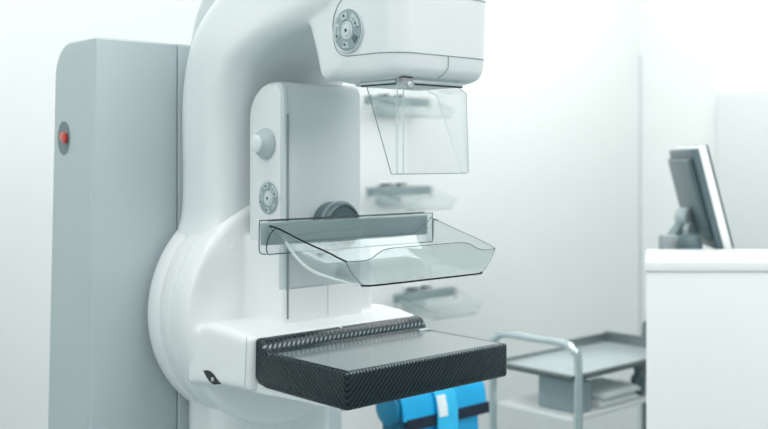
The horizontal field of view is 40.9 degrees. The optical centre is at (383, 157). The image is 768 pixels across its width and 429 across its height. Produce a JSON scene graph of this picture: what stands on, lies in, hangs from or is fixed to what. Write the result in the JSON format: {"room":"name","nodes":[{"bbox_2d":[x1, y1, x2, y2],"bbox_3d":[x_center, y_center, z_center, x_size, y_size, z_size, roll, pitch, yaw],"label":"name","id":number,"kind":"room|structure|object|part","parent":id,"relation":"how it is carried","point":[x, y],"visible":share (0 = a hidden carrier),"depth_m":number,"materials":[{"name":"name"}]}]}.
{"room":"radiology room","nodes":[
{"label":"radiology room","id":0,"kind":"room"},
{"bbox_2d":[0,0,639,428],"bbox_3d":[-0.779,-0.107,2.824,5.250,2.800,0.080,0,0,-43],"label":"wall","id":1,"kind":"structure","parent":0,"point":[544,203],"depth_m":3.83,"materials":[{"name":"paint"}]},
{"bbox_2d":[376,93,404,115],"bbox_3d":[0.023,-0.179,3.474,0.100,0.075,0.046,0,0,-43],"label":"wall bracket","id":2,"kind":"object","parent":1,"relation":"attached to","point":[381,110],"visible":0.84,"depth_m":3.48,"materials":[{"name":"metal"}]},
{"bbox_2d":[364,96,449,117],"bbox_3d":[0.094,-0.169,3.399,0.298,0.073,0.164,0,0,-43],"label":"paddle","id":3,"kind":"object","parent":2,"relation":"hanging from","point":[385,101],"visible":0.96,"depth_m":3.43,"materials":[{"name":"white plastic"}]},
{"bbox_2d":[378,182,406,204],"bbox_3d":[0.030,0.120,3.481,0.100,0.075,0.046,0,0,-43],"label":"wall bracket","id":4,"kind":"object","parent":1,"relation":"attached to","point":[382,200],"visible":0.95,"depth_m":3.48,"materials":[{"name":"metal"}]},
{"bbox_2d":[367,186,451,210],"bbox_3d":[0.101,0.131,3.405,0.298,0.073,0.164,0,0,-43],"label":"paddle","id":5,"kind":"object","parent":4,"relation":"hanging from","point":[389,191],"visible":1,"depth_m":3.44,"materials":[{"name":"white plastic"}]},
{"bbox_2d":[404,284,431,308],"bbox_3d":[0.119,0.480,3.562,0.100,0.075,0.046,0,0,-43],"label":"wall bracket","id":6,"kind":"object","parent":1,"relation":"attached to","point":[416,288],"visible":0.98,"depth_m":3.57,"materials":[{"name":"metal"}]},
{"bbox_2d":[393,288,476,319],"bbox_3d":[0.190,0.491,3.487,0.298,0.073,0.164,0,0,-43],"label":"paddle","id":7,"kind":"object","parent":6,"relation":"hanging from","point":[407,297],"visible":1,"depth_m":3.52,"materials":[{"name":"white plastic"}]},
{"bbox_2d":[639,56,641,428],"bbox_3d":[1.123,0.423,4.508,0.010,1.740,0.010,0,0,-43],"label":"trim","id":8,"kind":"structure","parent":1,"relation":"attached to","point":[640,57],"depth_m":4.51,"materials":[{"name":"white"}]},
{"bbox_2d":[640,0,767,322],"bbox_3d":[2.742,-0.107,2.811,0.080,2.800,4.700,0,0,-43],"label":"wall","id":9,"kind":"structure","parent":0,"point":[692,52],"depth_m":4.35,"materials":[{"name":"paint"}]},
{"bbox_2d":[717,91,767,248],"bbox_3d":[1.939,0.466,3.567,0.081,1.455,1.700,0,0,-43],"label":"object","id":10,"kind":"object","parent":9,"relation":"attached to","point":[742,117],"visible":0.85,"depth_m":4.08,"materials":[{"name":"metal"}]},
{"bbox_3d":[0.808,1.323,1.036,5.170,0.060,4.700,0,0,-43],"label":"floor","id":11,"kind":"structure","parent":0,"visible":0},
{"bbox_2d":[48,0,506,428],"bbox_3d":[-0.189,0.413,1.768,0.670,1.760,0.774,0,0,-43],"label":"machine","id":12,"kind":"object","parent":11,"relation":"on","point":[212,247],"visible":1,"depth_m":1.70,"materials":[{"name":"white plastic"}]},
{"bbox_3d":[-0.428,0.532,1.740,0.175,1.462,0.012,0,0,-43],"label":"panel","id":13,"kind":"part","parent":12,"relation":"part of","materials":[{"name":"white plastic"}]},
{"bbox_3d":[-0.143,-0.162,1.748,0.190,0.610,0.435,0,0,-43],"label":"arm","id":14,"kind":"part","parent":12,"relation":"part of","materials":[{"name":"white plastic"}]},
{"bbox_3d":[-0.230,0.533,1.922,0.362,1.460,0.012,0,0,-43],"label":"panel","id":15,"kind":"part","parent":12,"relation":"part of","materials":[{"name":"white plastic"}]},
{"bbox_3d":[-0.199,-0.024,1.671,0.020,0.051,0.051,0,0,-43],"label":"adjuster knob","id":16,"kind":"part","parent":12,"relation":"part of","materials":[{"name":"white plastic"}]},
{"bbox_3d":[-0.091,0.183,1.690,0.326,1.217,0.526,0,0,-43],"label":"gantry arm","id":17,"kind":"part","parent":12,"relation":"part of","materials":[{"name":"white plastic"}]},
{"bbox_3d":[-0.009,-0.110,1.503,0.004,0.005,0.077,0,0,-43],"label":"shield rail","id":18,"kind":"part","parent":12,"relation":"part of","materials":[{"name":"metal"}]},
{"bbox_3d":[0.010,0.293,1.582,0.312,0.002,0.168,0,0,-43],"label":"scan plate","id":19,"kind":"part","parent":12,"relation":"part of","materials":[{"name":"grey plastic"}]},
{"bbox_3d":[0.036,-0.113,1.561,0.134,0.011,0.093,0,0,-43],"label":"collimator plate","id":20,"kind":"part","parent":12,"relation":"part of","materials":[{"name":"white plastic"}]},
{"bbox_3d":[0.074,-0.110,1.513,0.118,0.005,0.005,0,0,-43],"label":"shield rail","id":21,"kind":"part","parent":12,"relation":"part of","materials":[{"name":"metal"}]},
{"bbox_2d":[489,320,645,428],"bbox_3d":[0.626,0.894,3.084,0.581,0.798,0.366,0,0,-43],"label":"trolley","id":22,"kind":"object","parent":11,"relation":"on","point":[575,360],"visible":0.52,"depth_m":2.99,"materials":[{"name":"metal"}]},
{"bbox_3d":[0.422,0.864,2.897,0.022,0.738,0.331,0,0,-43],"label":"handle","id":23,"kind":"part","parent":22,"relation":"part of","materials":[{"name":"metal"}]},
{"bbox_2d":[539,376,590,412],"bbox_3d":[0.509,0.664,2.907,0.060,0.087,0.140,0,0,-43],"label":"storage box","id":24,"kind":"object","parent":22,"relation":"on","point":[557,394],"visible":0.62,"depth_m":2.88,"materials":[{"name":"grey plastic"}]},
{"bbox_2d":[498,376,645,422],"bbox_3d":[0.618,0.715,3.074,0.535,0.013,0.270,0,0,-43],"label":"shelf","id":25,"kind":"object","parent":22,"relation":"attached to","point":[529,403],"depth_m":2.93,"materials":[{"name":"metal"}]},
{"bbox_2d":[507,331,645,381],"bbox_3d":[0.618,0.586,3.077,0.559,0.041,0.294,0,0,-43],"label":"tray","id":26,"kind":"object","parent":22,"relation":"on","point":[607,352],"depth_m":3.07,"materials":[{"name":"metal"}]},
{"bbox_2d":[591,392,638,407],"bbox_3d":[0.631,0.697,3.013,0.182,0.022,0.148,0,0,-43],"label":"folded towel","id":27,"kind":"object","parent":22,"relation":"on","point":[597,403],"visible":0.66,"depth_m":2.94,"materials":[{"name":"white fabric"}]},
{"bbox_2d":[589,377,639,399],"bbox_3d":[0.636,0.674,3.013,0.182,0.022,0.148,0,0,-43],"label":"folded towel","id":28,"kind":"object","parent":27,"relation":"on","point":[601,388],"visible":0.8,"depth_m":2.98,"materials":[{"name":"white fabric"}]},
{"bbox_2d":[630,366,645,395],"bbox_3d":[0.761,0.666,3.084,0.044,0.084,0.044,0,0,-43],"label":"bottle","id":29,"kind":"object","parent":22,"relation":"on","point":[638,378],"visible":0.87,"depth_m":3.07,"materials":[{"name":"plastic"}]},
{"bbox_3d":[0.873,0.864,3.224,0.022,0.738,0.150,0,0,-43],"label":"handle","id":30,"kind":"part","parent":22,"relation":"part of","materials":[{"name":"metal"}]},
{"bbox_2d":[645,249,767,428],"bbox_3d":[1.061,0.760,2.438,0.955,1.065,0.276,0,0,0],"label":"counter","id":31,"kind":"object","parent":11,"relation":"on","point":[707,309],"depth_m":2.30,"materials":[{"name":"laminate"}]},
{"bbox_2d":[645,249,767,271],"bbox_3d":[1.061,0.242,2.438,0.955,0.028,0.276,0,0,0],"label":"countertop","id":32,"kind":"structure","parent":31,"relation":"on","point":[656,260],"depth_m":2.30,"materials":[{"name":"laminate"}]},
{"bbox_3d":[1.073,0.783,2.760,0.620,1.020,0.350,0,0,0],"label":"desk","id":33,"kind":"object","parent":11,"relation":"on","visible":0},
{"bbox_2d":[659,235,678,248],"bbox_3d":[0.742,0.237,2.680,0.044,0.072,0.044,0,0,0],"label":"box","id":34,"kind":"object","parent":33,"relation":"on","point":[665,241],"visible":0.56,"depth_m":2.66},
{"bbox_2d":[677,233,702,248],"bbox_3d":[0.785,0.233,2.640,0.062,0.080,0.062,0,0,-43],"label":"speaker","id":35,"kind":"object","parent":33,"relation":"on","point":[687,240],"visible":0.54,"depth_m":2.62},
{"bbox_2d":[668,144,734,248],"bbox_3d":[0.814,0.119,2.792,0.186,0.307,0.352,0,0,6],"label":"computer monitor","id":36,"kind":"object","parent":33,"relation":"on","point":[701,211],"visible":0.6,"depth_m":2.64,"materials":[{"name":"grey plastic"},{"name":"white plastic"},{"name":"glass"}]},
{"bbox_3d":[0.093,0.983,2.429,0.320,0.620,0.320,0,0,-43],"label":"round stool","id":37,"kind":"object","parent":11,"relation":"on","visible":0},
{"bbox_2d":[376,381,489,428],"bbox_3d":[0.118,0.582,2.400,0.290,0.179,0.102,0,0,-43],"label":"bundle","id":38,"kind":"object","parent":37,"relation":"on","point":[459,407],"visible":0.63,"depth_m":2.35,"materials":[{"name":"blue fabric"}]}
]}

